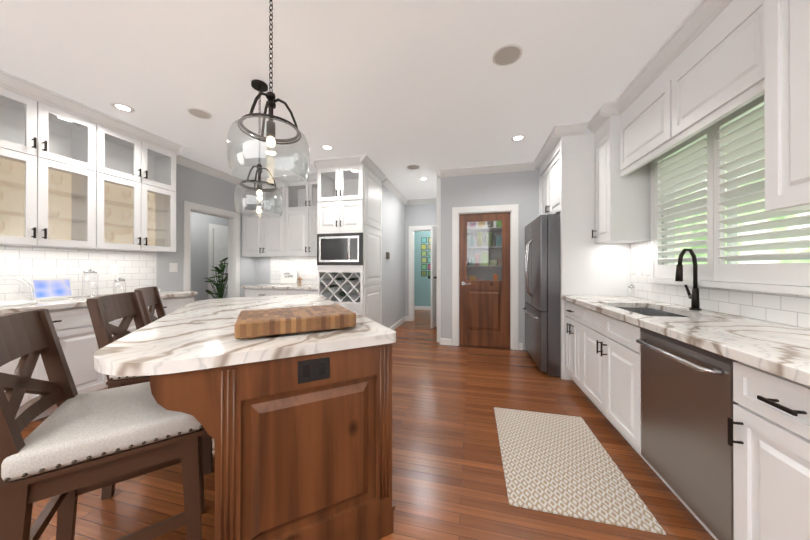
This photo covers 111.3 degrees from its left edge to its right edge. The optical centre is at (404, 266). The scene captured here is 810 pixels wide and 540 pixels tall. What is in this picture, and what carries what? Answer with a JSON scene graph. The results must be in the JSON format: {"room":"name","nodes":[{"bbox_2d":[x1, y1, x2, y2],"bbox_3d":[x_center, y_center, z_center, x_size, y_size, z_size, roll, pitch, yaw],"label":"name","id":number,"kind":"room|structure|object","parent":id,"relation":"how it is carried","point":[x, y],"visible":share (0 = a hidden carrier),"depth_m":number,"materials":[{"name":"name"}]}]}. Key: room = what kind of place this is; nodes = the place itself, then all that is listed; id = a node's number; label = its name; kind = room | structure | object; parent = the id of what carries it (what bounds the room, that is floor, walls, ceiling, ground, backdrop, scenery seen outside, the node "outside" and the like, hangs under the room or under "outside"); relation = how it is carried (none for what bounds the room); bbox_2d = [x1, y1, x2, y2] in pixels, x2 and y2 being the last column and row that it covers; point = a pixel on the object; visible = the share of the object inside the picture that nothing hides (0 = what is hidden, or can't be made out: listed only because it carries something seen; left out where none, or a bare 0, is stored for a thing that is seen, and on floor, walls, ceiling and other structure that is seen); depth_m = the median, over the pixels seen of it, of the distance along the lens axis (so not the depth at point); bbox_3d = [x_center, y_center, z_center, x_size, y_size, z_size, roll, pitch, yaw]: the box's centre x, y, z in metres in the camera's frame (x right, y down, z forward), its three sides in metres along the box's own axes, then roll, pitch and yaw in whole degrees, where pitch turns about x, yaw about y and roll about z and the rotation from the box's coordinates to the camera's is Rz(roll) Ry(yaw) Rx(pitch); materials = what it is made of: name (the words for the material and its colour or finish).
{"room":"kitchen","nodes":[
{"label":"kitchen","id":0,"kind":"room"},
{"bbox_2d":[0,163,255,300],"bbox_3d":[-3.706,-0.142,1.548,0.120,2.720,7.690,0,0,14],"label":"wall","id":1,"kind":"structure","parent":0,"point":[195,186],"depth_m":4.01,"materials":[{"name":"grey paint"}]},
{"bbox_2d":[0,85,107,248],"bbox_3d":[-3.271,-0.793,2.384,0.331,1.226,0.877,0,0,14],"label":"upper cabinet","id":2,"kind":"object","parent":1,"relation":"attached to","point":[74,174],"depth_m":2.47,"materials":[{"name":"white wood"}]},
{"bbox_2d":[0,246,156,301],"bbox_3d":[-3.517,0.062,2.052,0.008,0.480,3.020,0,0,14],"label":"tile backsplash","id":3,"kind":"structure","parent":1,"relation":"attached to","point":[136,270],"depth_m":2.81,"materials":[{"name":"white tile"}]},
{"bbox_2d":[109,264,117,274],"bbox_3d":[-3.257,0.034,3.098,0.005,0.115,0.075,0,0,14],"label":"electrical outlet plate","id":4,"kind":"object","parent":3,"relation":"attached to","point":[113,269],"depth_m":3.09,"materials":[{"name":"white plastic"}]},
{"bbox_2d":[92,125,179,252],"bbox_3d":[-3.101,-0.791,3.088,0.331,1.226,0.816,0,0,14],"label":"upper cabinet","id":5,"kind":"object","parent":1,"relation":"attached to","point":[141,174],"depth_m":3.16,"materials":[{"name":"white wood"}]},
{"bbox_2d":[169,263,176,271],"bbox_3d":[-3.113,0.014,3.724,0.010,0.120,0.100,0,0,14],"label":"switch plate","id":6,"kind":"object","parent":1,"relation":"attached to","point":[172,267],"visible":1,"depth_m":3.72,"materials":[{"name":"white plastic"}]},
{"bbox_2d":[176,154,240,184],"bbox_3d":[-2.968,-1.448,4.171,0.085,0.095,1.170,0,0,14],"label":"crown molding","id":7,"kind":"structure","parent":1,"relation":"attached to","point":[180,160],"depth_m":4.13,"materials":[{"name":"white wood"}]},
{"bbox_2d":[183,201,239,297],"bbox_3d":[-3.025,0.155,4.324,0.139,2.140,0.950,0,0,14],"label":"door frame","id":8,"kind":"structure","parent":1,"relation":"attached to","point":[233,218],"depth_m":4.49,"materials":[{"name":"white wood"}]},
{"bbox_2d":[191,212,227,301],"bbox_3d":[-4.337,-0.133,5.069,0.100,2.720,4.200,0,0,14],"label":"wall","id":9,"kind":"structure","parent":0,"point":[199,249],"depth_m":5.61,"materials":[{"name":"grey paint"}]},
{"bbox_2d":[208,223,227,298],"bbox_3d":[-3.993,0.165,6.240,0.020,2.130,0.960,0,0,14],"label":"door frame","id":10,"kind":"structure","parent":9,"relation":"attached to","point":[210,248],"depth_m":5.82,"materials":[{"name":"white wood"}]},
{"bbox_2d":[213,228,227,298],"bbox_3d":[-3.944,0.209,6.229,0.112,2.026,0.760,0,0,14],"label":"room door","id":11,"kind":"structure","parent":9,"relation":"in","point":[220,244],"depth_m":6.02,"materials":[{"name":"white wood"}]},
{"bbox_2d":[0,0,700,199],"bbox_3d":[-1.548,-1.548,2.949,7.820,0.100,11.420,0,0,14],"label":"ceiling","id":12,"kind":"structure","parent":0,"point":[392,90],"depth_m":2.09,"materials":[{"name":"white paint"}]},
{"bbox_2d":[110,102,134,112],"bbox_3d":[-2.659,-1.495,2.610,0.163,0.007,0.163,0,0,8],"label":"recessed light","id":13,"kind":"object","parent":12,"relation":"in","point":[122,107],"depth_m":2.60,"materials":[{"name":"white"}]},
{"bbox_2d":[187,107,212,118],"bbox_3d":[-2.007,-1.495,2.710,0.203,0.007,0.203,0,0,8],"label":"ceiling vent","id":14,"kind":"object","parent":12,"relation":"in","point":[197,112],"depth_m":2.70,"materials":[{"name":"grey plastic"}]},
{"bbox_2d":[234,79,282,217],"bbox_3d":[-1.198,-0.962,2.279,0.360,1.074,0.360,0,0,14],"label":"pendant light","id":15,"kind":"object","parent":12,"relation":"hanging from","point":[259,85],"visible":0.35,"depth_m":2.27,"materials":[{"name":"clear glass"}]},
{"bbox_2d":[227,0,309,187],"bbox_3d":[-0.651,-0.965,1.346,0.360,1.074,0.360,0,0,14],"label":"pendant light","id":16,"kind":"object","parent":12,"relation":"hanging from","point":[271,101],"visible":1,"depth_m":1.34,"materials":[{"name":"clear glass"}]},
{"bbox_2d":[320,144,333,149],"bbox_3d":[-0.977,-1.493,3.480,0.163,0.007,0.163,0,0,-25],"label":"recessed light","id":17,"kind":"object","parent":12,"relation":"in","point":[326,147],"depth_m":3.48,"materials":[{"name":"white"}]},
{"bbox_2d":[407,164,419,169],"bbox_3d":[0.123,-1.491,4.160,0.203,0.007,0.203,0,0,-25],"label":"ceiling vent","id":18,"kind":"object","parent":12,"relation":"in","point":[413,166],"depth_m":4.16,"materials":[{"name":"grey"}]},
{"bbox_2d":[492,44,522,65],"bbox_3d":[0.725,-1.497,1.968,0.203,0.007,0.203,0,0,8],"label":"ceiling vent","id":19,"kind":"object","parent":12,"relation":"in","point":[507,54],"depth_m":1.95,"materials":[{"name":"grey"}]},
{"bbox_2d":[511,135,525,140],"bbox_3d":[1.317,-1.493,3.224,0.163,0.007,0.163,0,0,-22],"label":"recessed light","id":20,"kind":"object","parent":12,"relation":"in","point":[517,137],"depth_m":3.21,"materials":[{"name":"white"}]},
{"bbox_2d":[21,309,714,539],"bbox_3d":[-1.548,1.272,2.941,7.820,0.100,11.420,0,0,14],"label":"floor","id":21,"kind":"structure","parent":0,"point":[448,480],"depth_m":1.65,"materials":[{"name":"brown wood"}]},
{"bbox_2d":[0,306,115,421],"bbox_3d":[-3.153,0.784,2.251,0.620,0.872,0.858,0,0,14],"label":"base cabinet","id":22,"kind":"object","parent":21,"relation":"on","point":[74,329],"depth_m":2.37,"materials":[{"name":"white wood"}]},
{"bbox_2d":[0,309,204,539],"bbox_3d":[-1.105,0.692,1.048,0.589,1.051,0.487,0,0,-35],"label":"stool","id":23,"kind":"object","parent":21,"relation":"on","point":[69,450],"visible":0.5,"depth_m":0.94,"materials":[{"name":"brown"}]},
{"bbox_2d":[86,292,212,499],"bbox_3d":[-1.489,0.694,1.733,0.589,1.051,0.487,0,0,-23],"label":"stool","id":24,"kind":"object","parent":21,"relation":"on","point":[104,310],"visible":0.12,"depth_m":1.59,"materials":[{"name":"brown wood"}]},
{"bbox_2d":[134,286,165,324],"bbox_3d":[-1.812,0.695,2.291,0.589,1.051,0.487,0,0,-30],"label":"stool","id":25,"kind":"object","parent":21,"relation":"on","point":[150,297],"depth_m":2.23,"materials":[{"name":"brown wood"}]},
{"bbox_2d":[116,296,193,331],"bbox_3d":[-2.965,0.786,3.029,0.620,0.872,0.858,0,0,14],"label":"base cabinet","id":26,"kind":"object","parent":21,"relation":"on","point":[170,305],"depth_m":3.11,"materials":[{"name":"white wood"}]},
{"bbox_2d":[0,291,196,314],"bbox_3d":[-3.202,0.325,1.980,0.653,0.041,3.030,0,0,14],"label":"countertop","id":27,"kind":"structure","parent":26,"relation":"on","point":[78,301],"depth_m":2.34,"materials":[{"name":"white stone"}]},
{"bbox_2d":[0,271,36,306],"bbox_3d":[-3.152,0.169,2.180,0.310,0.270,0.310,0,0,14],"label":"cake dome","id":28,"kind":"object","parent":27,"relation":"on","point":[6,303],"visible":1,"depth_m":2.21,"materials":[{"name":"clear glass"}]},
{"bbox_2d":[29,277,73,301],"bbox_3d":[-3.180,0.204,2.505,0.088,0.201,0.250,0,0,14],"label":"tablet","id":29,"kind":"object","parent":27,"relation":"on","point":[48,289],"visible":0.86,"depth_m":2.49,"materials":[{"name":"white glass"}]},
{"bbox_2d":[82,269,97,297],"bbox_3d":[-3.111,0.165,2.735,0.110,0.282,0.107,0,0,14],"label":"glass canister","id":30,"kind":"object","parent":27,"relation":"on","point":[89,271],"visible":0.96,"depth_m":2.72,"materials":[{"name":"clear glass"}]},
{"bbox_2d":[113,277,125,293],"bbox_3d":[-3.006,0.210,2.916,0.096,0.192,0.094,0,0,14],"label":"glass canister","id":31,"kind":"object","parent":27,"relation":"on","point":[119,279],"visible":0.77,"depth_m":2.90,"materials":[{"name":"clear glass"}]},
{"bbox_2d":[204,257,227,298],"bbox_3d":[-3.397,0.523,5.035,0.518,1.400,0.517,0,0,14],"label":"potted plant","id":32,"kind":"object","parent":21,"relation":"on","point":[220,290],"visible":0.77,"depth_m":5.04,"materials":[{"name":"green plant"}]},
{"bbox_2d":[245,288,284,296],"bbox_3d":[-2.145,0.790,4.679,0.763,0.872,0.620,0,0,14],"label":"base cabinet","id":33,"kind":"object","parent":21,"relation":"on","point":[249,292],"depth_m":4.39,"materials":[{"name":"white wood"}]},
{"bbox_2d":[242,283,316,289],"bbox_3d":[-1.845,0.331,4.590,1.430,0.041,0.655,0,0,14],"label":"countertop","id":34,"kind":"structure","parent":33,"relation":"on","point":[290,286],"depth_m":4.35,"materials":[{"name":"white stone"}]},
{"bbox_2d":[280,270,297,283],"bbox_3d":[-2.058,0.185,4.921,0.320,0.245,0.055,0,0,14],"label":"sign board","id":35,"kind":"object","parent":34,"relation":"on","point":[288,276],"visible":1,"depth_m":4.91,"materials":[{"name":"white ceramic"}]},
{"bbox_2d":[142,338,395,539],"bbox_3d":[-0.891,0.782,1.971,0.855,0.874,2.056,0,0,-27],"label":"kitchen island","id":36,"kind":"object","parent":21,"relation":"on","point":[297,427],"depth_m":1.07,"materials":[{"name":"brown wood"}]},
{"bbox_2d":[94,294,395,375],"bbox_3d":[-0.982,0.324,1.926,1.080,0.042,2.070,0,0,-27],"label":"island countertop","id":37,"kind":"structure","parent":36,"relation":"on","point":[199,333],"depth_m":1.14,"materials":[{"name":"white stone"}]},
{"bbox_2d":[234,305,355,338],"bbox_3d":[-0.535,0.263,1.369,0.500,0.078,0.360,0,0,-27],"label":"cutting board","id":38,"kind":"object","parent":37,"relation":"on","point":[250,324],"visible":1,"depth_m":1.24,"materials":[{"name":"brown wood"}]},
{"bbox_2d":[285,289,316,294],"bbox_3d":[-1.517,0.790,4.528,0.763,0.872,0.620,0,0,14],"label":"base cabinet","id":39,"kind":"object","parent":21,"relation":"on","point":[287,291],"depth_m":4.25,"materials":[{"name":"white wood"}]},
{"bbox_2d":[310,155,385,324],"bbox_3d":[-0.835,-0.135,4.230,0.868,2.720,0.883,0,0,14],"label":"tall cabinet","id":40,"kind":"object","parent":21,"relation":"on","point":[349,233],"visible":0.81,"depth_m":3.92,"materials":[{"name":"white wood"}]},
{"bbox_2d":[467,221,501,280],"bbox_3d":[1.491,0.127,4.965,1.460,2.200,0.395,0,0,14],"label":"pantry shelves","id":41,"kind":"object","parent":21,"relation":"on","point":[480,231],"depth_m":4.83,"materials":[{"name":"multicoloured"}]},
{"bbox_2d":[522,214,560,376],"bbox_3d":[1.993,0.317,3.461,0.914,1.788,0.958,0,0,14],"label":"refrigerator","id":42,"kind":"object","parent":21,"relation":"on","point":[542,308],"visible":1,"depth_m":3.08,"materials":[{"name":"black metal"}]},
{"bbox_2d":[494,407,665,534],"bbox_3d":[0.974,1.214,1.818,0.670,0.008,1.000,0,0,14],"label":"rug","id":43,"kind":"object","parent":21,"relation":"on","point":[563,465],"visible":0.93,"depth_m":1.62,"materials":[{"name":"beige fabric"}]},
{"bbox_2d":[534,122,630,379],"bbox_3d":[2.081,-0.137,3.399,0.733,2.720,1.130,0,0,14],"label":"tall cabinet","id":44,"kind":"object","parent":21,"relation":"on","point":[564,161],"visible":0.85,"depth_m":2.96,"materials":[{"name":"white wood"}]},
{"bbox_2d":[565,301,640,412],"bbox_3d":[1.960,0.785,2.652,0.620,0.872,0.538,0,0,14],"label":"base cabinet","id":45,"kind":"object","parent":21,"relation":"on","point":[603,353],"depth_m":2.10,"materials":[{"name":"white wood"}]},
{"bbox_2d":[560,295,809,386],"bbox_3d":[1.626,0.412,1.363,0.663,0.219,3.198,0,0,14],"label":"countertop","id":46,"kind":"structure","parent":45,"relation":"on","point":[781,350],"depth_m":1.31,"materials":[{"name":"white stone"}]},
{"bbox_2d":[627,283,634,297],"bbox_3d":[2.182,0.234,2.671,0.060,0.142,0.058,0,0,14],"label":"jar","id":47,"kind":"object","parent":46,"relation":"on","point":[630,286],"visible":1,"depth_m":2.67,"materials":[{"name":"clear glass"}]},
{"bbox_2d":[675,249,701,309],"bbox_3d":[1.976,0.089,1.954,0.175,0.428,0.149,0,0,14],"label":"faucet","id":48,"kind":"object","parent":46,"relation":"on","point":[693,296],"visible":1,"depth_m":1.92,"materials":[{"name":"black metal"}]},
{"bbox_2d":[636,327,738,539],"bbox_3d":[1.592,0.732,1.290,0.656,0.766,0.592,0,0,14],"label":"dishwasher","id":49,"kind":"object","parent":21,"relation":"on","point":[687,402],"visible":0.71,"depth_m":1.26,"materials":[{"name":"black metal"}]},
{"bbox_2d":[728,362,809,539],"bbox_3d":[1.504,0.780,0.766,0.620,0.872,0.458,0,0,14],"label":"base cabinet","id":50,"kind":"object","parent":21,"relation":"on","point":[769,432],"depth_m":0.93,"materials":[{"name":"white wood"}]},
{"bbox_2d":[382,184,404,327],"bbox_3d":[-0.250,-0.132,5.507,0.120,2.720,1.630,0,0,14],"label":"wall","id":51,"kind":"structure","parent":0,"point":[393,266],"depth_m":5.30,"materials":[{"name":"grey paint"}]},
{"bbox_2d":[382,178,407,204],"bbox_3d":[-0.150,-1.444,5.486,0.085,0.095,1.630,0,0,14],"label":"crown molding","id":52,"kind":"structure","parent":51,"relation":"attached to","point":[386,182],"depth_m":5.29,"materials":[{"name":"white wood"}]},
{"bbox_2d":[390,316,405,329],"bbox_3d":[-0.182,1.178,5.487,0.020,0.100,1.630,0,0,14],"label":"baseboard","id":53,"kind":"structure","parent":51,"relation":"attached to","point":[393,327],"depth_m":5.67,"materials":[{"name":"white wood"}]},
{"bbox_2d":[256,168,538,349],"bbox_3d":[-0.145,-0.134,4.581,5.620,2.720,0.120,0,0,14],"label":"wall","id":54,"kind":"structure","parent":0,"point":[520,189],"depth_m":4.21,"materials":[{"name":"grey paint"}]},
{"bbox_2d":[242,208,287,255],"bbox_3d":[-2.358,-0.577,4.883,0.932,0.808,0.330,0,0,14],"label":"upper cabinet","id":55,"kind":"object","parent":54,"relation":"attached to","point":[264,236],"depth_m":4.72,"materials":[{"name":"white wood"}]},
{"bbox_2d":[270,257,316,283],"bbox_3d":[-1.769,0.070,4.905,1.430,0.480,0.008,0,0,14],"label":"tile backsplash","id":56,"kind":"structure","parent":54,"relation":"attached to","point":[306,267],"depth_m":4.94,"materials":[{"name":"white tile"}]},
{"bbox_2d":[288,204,316,255],"bbox_3d":[-1.565,-0.578,4.691,0.932,0.808,0.330,0,0,14],"label":"upper cabinet","id":57,"kind":"object","parent":54,"relation":"attached to","point":[291,231],"depth_m":4.55,"materials":[{"name":"white wood"}]},
{"bbox_2d":[459,212,509,347],"bbox_3d":[1.207,0.204,4.215,0.746,2.026,0.096,0,0,14],"label":"pantry door","id":58,"kind":"structure","parent":54,"relation":"in","point":[484,313],"depth_m":4.22,"materials":[{"name":"brown wood"}]},
{"bbox_2d":[452,204,518,349],"bbox_3d":[1.214,0.155,4.242,0.960,2.140,0.139,0,0,14],"label":"door frame","id":59,"kind":"structure","parent":54,"relation":"attached to","point":[512,208],"depth_m":4.14,"materials":[{"name":"white wood"}]},
{"bbox_2d":[441,162,535,176],"bbox_3d":[1.226,-1.448,4.149,1.350,0.095,0.085,0,0,14],"label":"crown molding","id":60,"kind":"structure","parent":54,"relation":"attached to","point":[527,166],"depth_m":4.14,"materials":[{"name":"white wood"}]},
{"bbox_2d":[405,203,436,315],"bbox_3d":[0.499,-0.130,6.226,1.240,2.720,0.120,0,0,14],"label":"wall","id":61,"kind":"structure","parent":0,"point":[420,214],"depth_m":6.25,"materials":[{"name":"grey paint"}]},
{"bbox_2d":[408,198,436,204],"bbox_3d":[0.471,-1.443,6.132,0.810,0.095,0.085,0,0,14],"label":"crown molding","id":62,"kind":"structure","parent":61,"relation":"attached to","point":[431,200],"depth_m":6.15,"materials":[{"name":"white wood"}]},
{"bbox_2d":[409,225,436,320],"bbox_3d":[0.546,0.160,6.203,0.920,2.140,0.139,0,0,14],"label":"door frame","id":63,"kind":"structure","parent":61,"relation":"attached to","point":[428,227],"depth_m":6.23,"materials":[{"name":"white wood"}]},
{"bbox_2d":[428,226,436,327],"bbox_3d":[0.690,0.208,5.769,0.208,2.026,0.700,0,0,29],"label":"hall door","id":64,"kind":"structure","parent":61,"relation":"in","point":[433,277],"depth_m":5.51,"materials":[{"name":"white wood"}]},
{"bbox_2d":[414,231,430,305],"bbox_3d":[0.819,-0.125,7.888,4.000,2.720,0.100,0,0,14],"label":"wall","id":65,"kind":"structure","parent":0,"point":[422,290],"depth_m":7.92,"materials":[{"name":"teal paint"}]},
{"bbox_2d":[414,306,430,309],"bbox_3d":[0.805,1.184,7.828,3.800,0.100,0.016,0,0,14],"label":"baseboard","id":66,"kind":"structure","parent":65,"relation":"attached to","point":[415,307],"depth_m":7.89,"materials":[{"name":"white wood"}]},
{"bbox_2d":[421,237,430,275],"bbox_3d":[0.912,-0.271,7.804,0.936,1.110,0.017,0,0,14],"label":"collage","id":67,"kind":"object","parent":65,"relation":"attached to","point":[424,259],"visible":0.29,"depth_m":7.88,"materials":[{"name":"multicoloured paper"}]},
{"bbox_2d":[437,176,440,341],"bbox_3d":[0.662,-0.133,4.896,0.100,2.720,0.870,0,0,14],"label":"wall","id":68,"kind":"structure","parent":0,"point":[438,179],"depth_m":4.48,"materials":[{"name":"white paint"}]},
{"bbox_2d":[435,169,440,178],"bbox_3d":[0.714,-1.445,5.173,0.085,0.095,1.835,0,0,14],"label":"crown molding","id":69,"kind":"structure","parent":68,"relation":"attached to","point":[438,174],"depth_m":4.36,"materials":[{"name":"white wood"}]},
{"bbox_2d":[467,221,501,280],"bbox_3d":[1.551,-0.133,5.211,1.680,2.720,0.100,0,0,14],"label":"wall","id":70,"kind":"structure","parent":0,"point":[478,274],"depth_m":5.18,"materials":[{"name":"white paint"}]},
{"bbox_2d":[632,160,808,328],"bbox_3d":[2.194,-0.141,2.041,0.120,2.720,11.420,0,0,14],"label":"wall","id":71,"kind":"structure","parent":0,"point":[674,249],"depth_m":2.43,"materials":[{"name":"grey paint"}]},
{"bbox_2d":[592,108,654,243],"bbox_3d":[2.123,-0.822,2.718,0.330,1.166,0.338,0,0,14],"label":"upper cabinet","id":72,"kind":"object","parent":71,"relation":"attached to","point":[625,141],"depth_m":2.56,"materials":[{"name":"white wood"}]},
{"bbox_2d":[664,105,764,264],"bbox_3d":[2.146,-0.441,1.820,0.050,1.078,1.233,0,0,14],"label":"window","id":73,"kind":"structure","parent":71,"relation":"in","point":[732,253],"depth_m":1.82,"materials":[{"name":"white"}]},
{"bbox_2d":[648,94,809,295],"bbox_3d":[2.061,-0.441,1.840,0.066,1.160,1.335,0,0,14],"label":"window shutters","id":74,"kind":"object","parent":73,"relation":"attached to","point":[743,139],"visible":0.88,"depth_m":1.77,"materials":[{"name":"white wood"}]},
{"bbox_2d":[631,240,809,328],"bbox_3d":[1.944,0.030,1.287,0.008,0.540,3.198,0,0,14],"label":"tile backsplash","id":75,"kind":"structure","parent":71,"relation":"attached to","point":[789,309],"depth_m":1.77,"materials":[{"name":"white tile"}]},
{"bbox_2d":[755,0,809,210],"bbox_3d":[1.678,-0.827,0.873,0.330,1.166,0.658,0,0,14],"label":"upper cabinet","id":76,"kind":"object","parent":71,"relation":"attached to","point":[782,27],"depth_m":1.16,"materials":[{"name":"white wood"}]},
{"label":"outside","id":77,"kind":"structure","parent":0,"visible":0},
{"bbox_2d":[675,135,809,263],"bbox_3d":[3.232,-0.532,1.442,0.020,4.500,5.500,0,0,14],"label":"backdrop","id":78,"kind":"structure","parent":77,"point":[773,240],"depth_m":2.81,"materials":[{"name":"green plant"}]}
]}

